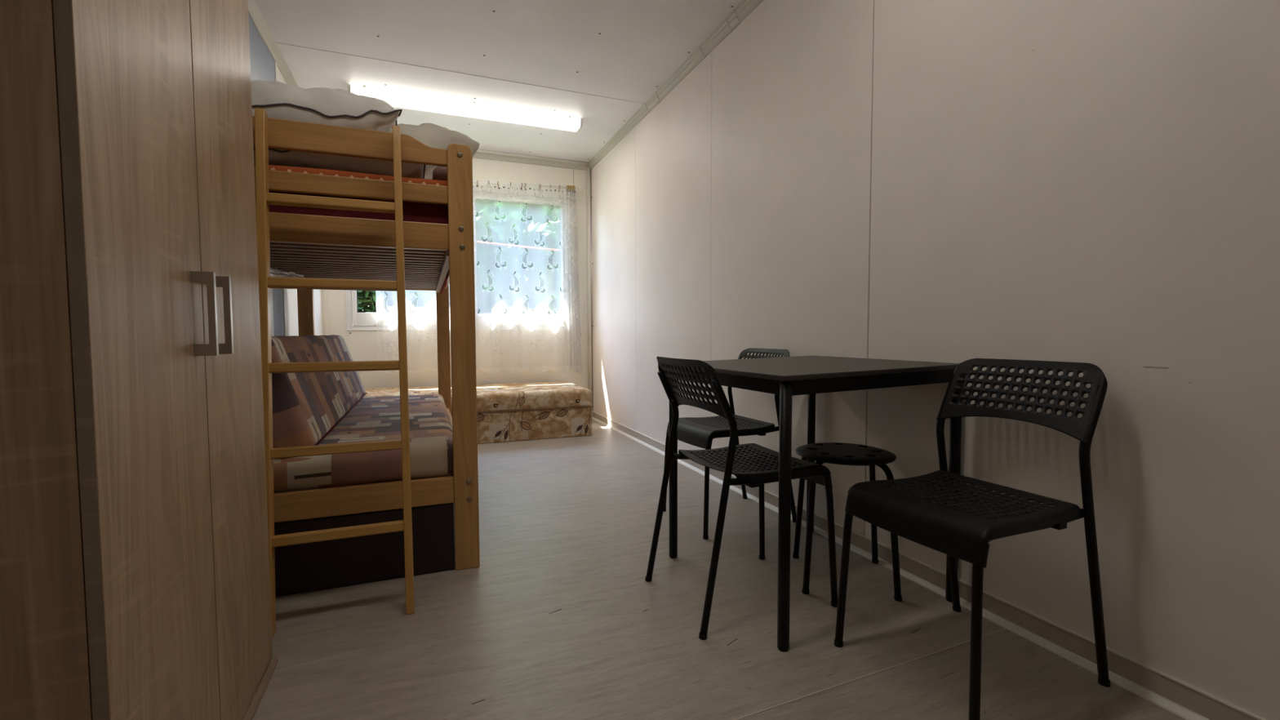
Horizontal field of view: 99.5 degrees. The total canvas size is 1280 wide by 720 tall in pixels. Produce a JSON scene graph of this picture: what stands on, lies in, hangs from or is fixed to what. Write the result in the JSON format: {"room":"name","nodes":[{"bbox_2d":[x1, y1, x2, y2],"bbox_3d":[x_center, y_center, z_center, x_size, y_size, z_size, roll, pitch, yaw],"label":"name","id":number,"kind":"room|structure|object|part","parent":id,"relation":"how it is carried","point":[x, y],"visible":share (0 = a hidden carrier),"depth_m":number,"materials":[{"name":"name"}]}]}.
{"room":"dormitory","nodes":[
{"label":"dormitory","id":0,"kind":"room"},
{"bbox_2d":[248,13,323,336],"bbox_3d":[-1.467,-0.483,1.369,0.128,2.560,7.110,-1,3,-22],"label":"wall","id":1,"kind":"structure","parent":0,"point":[284,306],"depth_m":3.19,"materials":[{"name":"white paint"}]},
{"bbox_3d":[-1.672,-0.505,2.025,0.008,2.540,2.730,-1,3,-22],"label":"panel","id":2,"kind":"part","parent":1,"relation":"part of","materials":[{"name":"white paint"}]},
{"bbox_2d":[248,0,297,86],"bbox_3d":[-1.403,-1.716,1.335,0.035,0.056,6.870,-1,3,-22],"label":"trim","id":3,"kind":"structure","parent":1,"relation":"attached to","point":[254,12],"depth_m":3.06,"materials":[{"name":"grey plastic"}]},
{"bbox_3d":[-2.436,-0.598,3.941,0.008,2.540,1.370,-1,3,-22],"label":"panel","id":4,"kind":"part","parent":1,"relation":"part of","materials":[{"name":"white paint"}]},
{"bbox_2d":[325,157,587,388],"bbox_3d":[-1.609,-0.667,5.066,2.605,2.560,0.127,-1,3,-22],"label":"wall","id":5,"kind":"structure","parent":0,"point":[362,345],"depth_m":5.12,"materials":[{"name":"white paint"}]},
{"bbox_2d":[321,289,327,335],"bbox_3d":[-2.667,-0.604,4.571,0.031,2.490,0.031,-1,3,-22],"label":"trim","id":6,"kind":"structure","parent":5,"relation":"attached to","point":[323,291],"depth_m":4.57,"materials":[{"name":"white plastic"}]},
{"bbox_2d":[345,190,568,330],"bbox_3d":[-1.648,-0.921,5.076,1.990,1.297,0.218,-1,3,-22],"label":"window","id":7,"kind":"structure","parent":5,"relation":"in","point":[353,317],"depth_m":4.70,"materials":[{"name":"white plastic"}]},
{"bbox_3d":[-2.056,-0.911,4.820,0.916,1.199,0.044,-1,3,-22],"label":"sash","id":8,"kind":"part","parent":7,"relation":"part of","materials":[{"name":"white plastic"}]},
{"bbox_3d":[-1.173,-0.931,5.171,0.912,1.199,0.044,-1,3,-22],"label":"sash","id":9,"kind":"part","parent":7,"relation":"part of","materials":[{"name":"white plastic"}]},
{"bbox_3d":[-1.528,0.119,5.074,2.123,0.788,0.004,-1,3,-22],"label":"panel","id":10,"kind":"part","parent":5,"relation":"part of","materials":[{"name":"white paint"}]},
{"bbox_2d":[472,180,585,189],"bbox_3d":[-1.486,-1.620,4.965,2.021,0.126,0.081,-1,3,-22],"label":"curtain rod","id":11,"kind":"object","parent":5,"relation":"attached to","point":[473,181],"visible":0.41,"depth_m":5.08,"materials":[{"name":"white plastic"}]},
{"bbox_3d":[-1.308,-1.613,5.004,0.018,0.067,0.039,-1,3,-22],"label":"curtain hook","id":12,"kind":"object","parent":11,"relation":"hanging from","visible":0},
{"bbox_2d":[375,183,582,373],"bbox_3d":[-1.428,-0.743,5.003,1.828,1.793,0.090,-1,3,-22],"label":"lace curtain","id":13,"kind":"object","parent":12,"relation":"hanging from","point":[517,357],"visible":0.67,"depth_m":5.10,"materials":[{"name":"white fabric"}]},
{"bbox_2d":[473,149,591,170],"bbox_3d":[-1.583,-1.888,4.930,2.365,0.068,0.052,-1,3,-22],"label":"trim","id":14,"kind":"structure","parent":5,"relation":"attached to","point":[480,153],"depth_m":5.15,"materials":[{"name":"grey plastic"}]},
{"bbox_2d":[254,0,743,162],"bbox_3d":[-0.321,-1.842,1.761,2.605,0.154,7.110,-1,3,-22],"label":"ceiling","id":15,"kind":"structure","parent":0,"point":[597,62],"depth_m":3.25,"materials":[{"name":"white paint"}]},
{"bbox_3d":[-1.313,-1.895,4.253,2.365,0.012,1.502,-1,3,-22],"label":"panel","id":16,"kind":"part","parent":15,"relation":"part of","materials":[{"name":"white paint"}]},
{"bbox_2d":[347,84,582,132],"bbox_3d":[-1.232,-1.845,4.009,1.627,0.064,0.154,-1,3,-22],"label":"ceiling light","id":17,"kind":"object","parent":15,"relation":"attached to","point":[395,99],"visible":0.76,"depth_m":3.96,"materials":[{"name":"white plastic"}]},
{"bbox_3d":[-0.582,-1.806,2.421,2.365,0.012,2.442,-1,3,-22],"label":"panel","id":18,"kind":"part","parent":15,"relation":"part of","materials":[{"name":"white paint"}]},
{"bbox_2d":[252,418,1186,719],"bbox_3d":[-0.311,0.818,1.893,2.605,0.101,7.110,-1,3,-22],"label":"floor","id":19,"kind":"structure","parent":0,"point":[559,618],"depth_m":1.55,"materials":[{"name":"grey laminate"}]},
{"bbox_2d":[0,0,278,719],"bbox_3d":[-0.993,-0.194,0.952,0.431,2.020,0.763,-1,3,-22],"label":"wardrobe","id":20,"kind":"object","parent":19,"relation":"on","point":[135,577],"visible":1,"depth_m":0.76,"materials":[{"name":"brown wood"}]},
{"bbox_3d":[-0.880,-0.178,0.598,0.378,1.983,0.017,-1,3,-22],"label":"panel","id":21,"kind":"part","parent":20,"relation":"part of","materials":[{"name":"brown wood"}]},
{"bbox_3d":[-0.761,-0.200,0.836,0.017,1.994,0.376,-1,3,-22],"label":"door","id":22,"kind":"part","parent":20,"relation":"part of","materials":[{"name":"brown wood"}]},
{"bbox_3d":[-0.789,-0.084,0.984,0.034,0.152,0.011,-1,3,-22],"label":"handle","id":23,"kind":"part","parent":20,"relation":"part of","materials":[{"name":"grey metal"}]},
{"bbox_3d":[-0.821,-0.087,1.062,0.034,0.152,0.011,-1,3,-22],"label":"handle","id":24,"kind":"part","parent":20,"relation":"part of","materials":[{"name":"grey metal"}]},
{"bbox_3d":[-0.902,-0.217,1.191,0.017,1.994,0.380,-1,3,-22],"label":"door","id":25,"kind":"part","parent":20,"relation":"part of","materials":[{"name":"brown wood"}]},
{"bbox_2d":[254,107,414,638],"bbox_3d":[-0.937,0.007,1.670,0.416,1.547,0.252,-1,3,-22],"label":"ladder","id":26,"kind":"object","parent":19,"relation":"on","point":[264,198],"visible":0.94,"depth_m":1.65,"materials":[{"name":"brown wood"}]},
{"bbox_2d":[274,502,454,596],"bbox_3d":[-1.399,0.609,2.677,0.823,0.240,1.850,-1,3,-22],"label":"storage drawer","id":27,"kind":"object","parent":19,"relation":"on","point":[321,565],"visible":0.35,"depth_m":1.86,"materials":[{"name":"black wood"}]},
{"bbox_2d":[252,115,479,570],"bbox_3d":[-1.382,-0.041,2.713,0.909,1.541,1.992,-1,3,-22],"label":"bunk bed","id":28,"kind":"object","parent":19,"relation":"on","point":[309,246],"visible":0.59,"depth_m":1.91,"materials":[{"name":"brown wood"}]},
{"bbox_2d":[270,267,304,277],"bbox_3d":[-1.688,-0.397,2.541,0.034,0.057,0.611,-1,3,-8],"label":"plastic wrap","id":29,"kind":"object","parent":28,"relation":"attached to","point":[276,272],"visible":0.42,"depth_m":2.56,"materials":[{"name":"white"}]},
{"bbox_3d":[-2.126,-0.068,3.466,0.084,1.527,0.042,-1,3,-22],"label":"post","id":30,"kind":"part","parent":28,"relation":"part of","materials":[{"name":"brown wood"}]},
{"bbox_2d":[268,191,448,293],"bbox_3d":[-1.375,-0.513,2.666,0.814,0.237,1.851,-1,3,-22],"label":"mattress","id":31,"kind":"object","parent":28,"relation":"on","point":[412,211],"visible":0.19,"depth_m":1.87,"materials":[{"name":"red fabric"}]},
{"bbox_2d":[253,163,447,186],"bbox_3d":[-1.380,-0.653,2.657,0.811,0.050,1.862,-1,3,-22],"label":"fitted sheet","id":32,"kind":"object","parent":31,"relation":"on","point":[284,168],"visible":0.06,"depth_m":1.82,"materials":[{"name":"orange fabric"}]},
{"bbox_2d":[253,146,426,178],"bbox_3d":[-1.144,-0.703,2.037,0.664,0.114,0.524,-1,3,-22],"label":"pillow","id":33,"kind":"object","parent":32,"relation":"on","point":[276,157],"visible":0.16,"depth_m":1.85,"materials":[{"name":"fabric"}]},
{"bbox_2d":[250,80,402,133],"bbox_3d":[-1.226,-0.852,1.975,0.705,0.228,0.503,-1,3,-19],"label":"pillow","id":34,"kind":"object","parent":33,"relation":"on","point":[338,107],"visible":0.29,"depth_m":1.81,"materials":[{"name":"white fabric"}]},
{"bbox_2d":[432,167,447,180],"bbox_3d":[-1.094,-0.696,2.456,0.419,0.064,1.173,-1,3,-22],"label":"folded blanket","id":35,"kind":"object","parent":32,"relation":"on","point":[439,174],"visible":0.06,"depth_m":1.98,"materials":[{"name":"fabric"}]},
{"bbox_2d":[397,123,479,179],"bbox_3d":[-1.053,-0.941,2.525,0.506,0.250,0.487,-2,3,-28],"label":"pillow","id":36,"kind":"object","parent":35,"relation":"on","point":[431,135],"visible":0.24,"depth_m":2.38,"materials":[{"name":"beige fabric"}]},
{"bbox_3d":[-1.024,-0.427,1.790,0.743,0.091,0.026,-1,3,-22],"label":"rail","id":37,"kind":"part","parent":28,"relation":"part of","materials":[{"name":"brown wood"}]},
{"bbox_2d":[273,393,453,493],"bbox_3d":[-1.377,0.342,2.704,0.811,0.137,1.856,-1,3,-22],"label":"mattress","id":38,"kind":"object","parent":28,"relation":"on","point":[373,419],"visible":0.52,"depth_m":1.97,"materials":[{"name":"fabric"}]},
{"bbox_2d":[271,334,367,458],"bbox_3d":[-1.542,0.090,2.611,0.247,0.420,1.822,-1,3,-22],"label":"cushion","id":39,"kind":"object","parent":38,"relation":"on","point":[307,406],"visible":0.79,"depth_m":2.04,"materials":[{"name":"fabric"}]},
{"bbox_3d":[-1.021,0.478,1.835,0.743,0.094,0.026,-1,3,-22],"label":"rail","id":40,"kind":"part","parent":28,"relation":"part of","materials":[{"name":"brown wood"}]},
{"bbox_3d":[-1.744,-0.515,3.595,0.743,0.091,0.026,-1,3,-22],"label":"rail","id":41,"kind":"part","parent":28,"relation":"part of","materials":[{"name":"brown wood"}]},
{"bbox_3d":[-1.365,-0.086,3.769,0.082,1.527,0.042,-1,3,-22],"label":"post","id":42,"kind":"part","parent":28,"relation":"part of","materials":[{"name":"brown wood"}]},
{"bbox_3d":[-0.994,-0.485,2.849,0.024,0.082,1.903,-1,3,-22],"label":"rail","id":43,"kind":"part","parent":28,"relation":"part of","materials":[{"name":"brown wood"}]},
{"bbox_3d":[-0.991,0.425,2.894,0.024,0.094,1.903,-1,3,-22],"label":"rail","id":44,"kind":"part","parent":28,"relation":"part of","materials":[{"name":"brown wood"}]},
{"bbox_3d":[-0.640,0.001,1.966,0.084,1.527,0.042,-1,3,-22],"label":"post","id":45,"kind":"part","parent":28,"relation":"part of","materials":[{"name":"brown wood"}]},
{"bbox_2d":[364,381,592,444],"bbox_3d":[-1.450,0.440,4.585,1.942,0.396,0.864,-1,3,-22],"label":"daybed","id":46,"kind":"object","parent":19,"relation":"on","point":[507,411],"visible":0.6,"depth_m":4.40,"materials":[{"name":"beige fabric"}]},
{"bbox_3d":[-1.451,0.322,4.579,1.942,0.160,0.864,-1,3,-22],"label":"cushion lid","id":47,"kind":"part","parent":46,"relation":"part of","materials":[{"name":"beige fabric"}]},
{"bbox_2d":[662,347,796,539],"bbox_3d":[0.409,0.343,2.525,0.496,0.785,0.411,-1,3,-24],"label":"dining chair","id":48,"kind":"object","parent":19,"relation":"on","point":[700,432],"visible":0.7,"depth_m":2.44,"materials":[{"name":"black plastic"}]},
{"bbox_3d":[0.292,0.506,2.675,0.398,0.443,0.037,-1,3,-22],"label":"leg","id":49,"kind":"part","parent":48,"relation":"part of","materials":[{"name":"black metal"}]},
{"bbox_3d":[0.372,0.323,2.507,0.375,0.086,0.386,-1,3,-24],"label":"seat","id":50,"kind":"part","parent":48,"relation":"part of","materials":[{"name":"black plastic"}]},
{"bbox_3d":[0.500,0.356,2.773,0.123,0.734,0.030,-1,3,-24],"label":"leg","id":51,"kind":"part","parent":48,"relation":"part of","materials":[{"name":"black metal"}]},
{"bbox_3d":[0.439,0.522,2.352,0.398,0.442,0.036,-2,3,-27],"label":"leg","id":52,"kind":"part","parent":48,"relation":"part of","materials":[{"name":"black metal"}]},
{"bbox_3d":[0.574,0.040,2.585,0.112,0.185,0.396,-1,3,-24],"label":"backrest","id":53,"kind":"part","parent":48,"relation":"part of","materials":[{"name":"black plastic"}]},
{"bbox_3d":[0.655,0.372,2.431,0.123,0.734,0.030,-1,3,-24],"label":"leg","id":54,"kind":"part","parent":48,"relation":"part of","materials":[{"name":"black metal"}]},
{"bbox_2d":[644,355,837,639],"bbox_3d":[0.321,0.380,1.780,0.496,0.785,0.411,-1,3,-22],"label":"dining chair","id":55,"kind":"object","parent":19,"relation":"on","point":[753,464],"visible":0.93,"depth_m":1.69,"materials":[{"name":"black plastic"}]},
{"bbox_3d":[0.078,0.402,1.884,0.123,0.734,0.030,-1,3,-22],"label":"leg","id":56,"kind":"part","parent":55,"relation":"part of","materials":[{"name":"black metal"}]},
{"bbox_3d":[0.151,0.085,1.696,0.112,0.185,0.396,-1,3,-22],"label":"backrest","id":57,"kind":"part","parent":55,"relation":"part of","materials":[{"name":"black plastic"}]},
{"bbox_3d":[0.222,0.418,1.537,0.123,0.734,0.030,-1,3,-22],"label":"leg","id":58,"kind":"part","parent":55,"relation":"part of","materials":[{"name":"black metal"}]},
{"bbox_3d":[0.297,0.541,1.971,0.398,0.442,0.036,-2,3,-25],"label":"leg","id":59,"kind":"part","parent":55,"relation":"part of","materials":[{"name":"black metal"}]},
{"bbox_3d":[0.358,0.359,1.795,0.375,0.086,0.386,-1,3,-22],"label":"seat","id":60,"kind":"part","parent":55,"relation":"part of","materials":[{"name":"black plastic"}]},
{"bbox_3d":[0.434,0.557,1.643,0.398,0.443,0.037,-1,3,-20],"label":"leg","id":61,"kind":"part","parent":55,"relation":"part of","materials":[{"name":"black metal"}]},
{"bbox_2d":[666,355,963,651],"bbox_3d":[0.562,0.384,1.893,0.703,0.761,0.703,-1,3,-23],"label":"dining table","id":62,"kind":"object","parent":19,"relation":"on","point":[786,377],"visible":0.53,"depth_m":1.59,"materials":[{"name":"black metal"}]},
{"bbox_3d":[0.127,0.390,2.066,0.032,0.728,0.032,-1,3,-23],"label":"leg","id":63,"kind":"part","parent":62,"relation":"part of","materials":[{"name":"black metal"}]},
{"bbox_3d":[0.389,0.419,1.459,0.032,0.728,0.032,-1,3,-23],"label":"leg","id":64,"kind":"part","parent":62,"relation":"part of","materials":[{"name":"black metal"}]},
{"bbox_3d":[0.735,0.368,2.327,0.032,0.740,0.032,-1,3,-23],"label":"leg","id":65,"kind":"part","parent":62,"relation":"part of","materials":[{"name":"black metal"}]},
{"bbox_3d":[0.997,0.397,1.720,0.032,0.740,0.032,-1,3,-23],"label":"leg","id":66,"kind":"part","parent":62,"relation":"part of","materials":[{"name":"black metal"}]},
{"bbox_2d":[792,442,902,601],"bbox_3d":[0.713,0.539,1.899,0.328,0.452,0.328,0,3,9],"label":"stool","id":67,"kind":"object","parent":19,"relation":"on","point":[837,453],"visible":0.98,"depth_m":1.80,"materials":[{"name":"black plastic"}]},
{"bbox_3d":[0.643,0.539,1.998,0.020,0.443,0.184,-2,3,-35],"label":"leg","id":68,"kind":"part","parent":67,"relation":"part of","materials":[{"name":"black metal"}]},
{"bbox_3d":[0.613,0.547,1.829,0.184,0.443,0.020,-2,3,-35],"label":"leg","id":69,"kind":"part","parent":67,"relation":"part of","materials":[{"name":"black metal"}]},
{"bbox_3d":[0.712,0.321,1.888,0.328,0.015,0.328,-1,3,-22],"label":"seat","id":70,"kind":"part","parent":67,"relation":"part of","materials":[{"name":"black plastic"}]},
{"bbox_3d":[0.812,0.539,1.969,0.184,0.443,0.020,-2,3,-35],"label":"leg","id":71,"kind":"part","parent":67,"relation":"part of","materials":[{"name":"black metal"}]},
{"bbox_3d":[0.782,0.548,1.800,0.020,0.443,0.184,-2,3,-35],"label":"leg","id":72,"kind":"part","parent":67,"relation":"part of","materials":[{"name":"black metal"}]},
{"bbox_2d":[833,358,1110,719],"bbox_3d":[0.839,0.398,1.388,0.496,0.785,0.411,-1,3,-23],"label":"dining chair","id":73,"kind":"object","parent":19,"relation":"on","point":[922,509],"visible":1,"depth_m":1.33,"materials":[{"name":"black plastic"}]},
{"bbox_3d":[0.725,0.561,1.541,0.398,0.443,0.037,-1,3,-21],"label":"leg","id":74,"kind":"part","parent":73,"relation":"part of","materials":[{"name":"black metal"}]},
{"bbox_3d":[0.934,0.411,1.635,0.123,0.734,0.030,-1,3,-23],"label":"leg","id":75,"kind":"part","parent":73,"relation":"part of","materials":[{"name":"black metal"}]},
{"bbox_3d":[0.801,0.378,1.371,0.375,0.086,0.386,-1,3,-23],"label":"seat","id":76,"kind":"part","parent":73,"relation":"part of","materials":[{"name":"black plastic"}]},
{"bbox_3d":[1.005,0.095,1.446,0.112,0.185,0.396,-1,3,-23],"label":"backrest","id":77,"kind":"part","parent":73,"relation":"part of","materials":[{"name":"black plastic"}]},
{"bbox_3d":[0.865,0.577,1.215,0.398,0.442,0.036,-2,3,-26],"label":"leg","id":78,"kind":"part","parent":73,"relation":"part of","materials":[{"name":"black metal"}]},
{"bbox_3d":[1.083,0.427,1.290,0.123,0.734,0.030,-1,3,-23],"label":"leg","id":79,"kind":"part","parent":73,"relation":"part of","materials":[{"name":"black metal"}]},
{"bbox_2d":[590,0,1279,719],"bbox_3d":[0.838,-0.537,2.286,0.121,2.560,7.110,-1,3,-22],"label":"wall","id":80,"kind":"structure","parent":0,"point":[1095,182],"depth_m":1.54,"materials":[{"name":"grey paint"}]},
{"bbox_2d":[586,167,593,417],"bbox_3d":[-0.498,-0.653,5.416,0.045,2.490,0.062,-1,3,-22],"label":"trim","id":81,"kind":"structure","parent":80,"relation":"attached to","point":[588,171],"depth_m":5.41,"materials":[{"name":"white plastic"}]},
{"bbox_3d":[-0.256,-0.652,4.883,0.011,2.540,1.228,-1,3,-22],"label":"panel","id":82,"kind":"part","parent":80,"relation":"part of","materials":[{"name":"white paint"}]},
{"bbox_3d":[0.197,-0.598,3.747,0.011,2.540,1.216,-1,3,-22],"label":"panel","id":83,"kind":"part","parent":80,"relation":"part of","materials":[{"name":"white paint"}]},
{"bbox_2d":[588,0,763,169],"bbox_3d":[0.762,-1.762,2.196,0.038,0.064,6.870,-1,3,-22],"label":"trim","id":84,"kind":"structure","parent":80,"relation":"attached to","point":[745,7],"depth_m":3.40,"materials":[{"name":"grey plastic"}]},
{"bbox_3d":[0.648,-0.543,2.617,0.011,2.540,1.216,-1,3,-22],"label":"panel","id":85,"kind":"part","parent":80,"relation":"part of","materials":[{"name":"white paint"}]},
{"bbox_2d":[591,411,1266,719],"bbox_3d":[0.776,0.707,2.321,0.025,0.071,6.870,-1,3,-22],"label":"baseboard","id":86,"kind":"structure","parent":80,"relation":"attached to","point":[1185,700],"depth_m":1.50,"materials":[{"name":"beige plastic"}]},
{"bbox_3d":[1.100,-0.488,1.484,0.011,2.540,1.216,-1,3,-22],"label":"panel","id":87,"kind":"part","parent":80,"relation":"part of","materials":[{"name":"white paint"}]},
{"label":"outside","id":88,"kind":"structure","parent":0,"visible":0},
{"bbox_3d":[0.193,1.147,2.288,30.000,0.100,48.000,-1,3,-22],"label":"ground","id":89,"kind":"structure","parent":88,"visible":0},
{"bbox_2d":[353,212,559,325],"bbox_3d":[-2.423,-0.827,8.266,10.284,3.681,2.394,-1,3,-22],"label":"conifer hedge","id":90,"kind":"object","parent":89,"relation":"on","point":[366,300],"visible":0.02,"depth_m":8.06,"materials":[{"name":"green plant"}]},
{"bbox_2d":[475,201,556,311],"bbox_3d":[-2.261,-3.036,12.829,5.481,7.237,4.976,-1,3,-22],"label":"leafy tree","id":91,"kind":"object","parent":89,"relation":"on","point":[477,214],"visible":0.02,"depth_m":10.88,"materials":[{"name":"green plant"}]}
]}

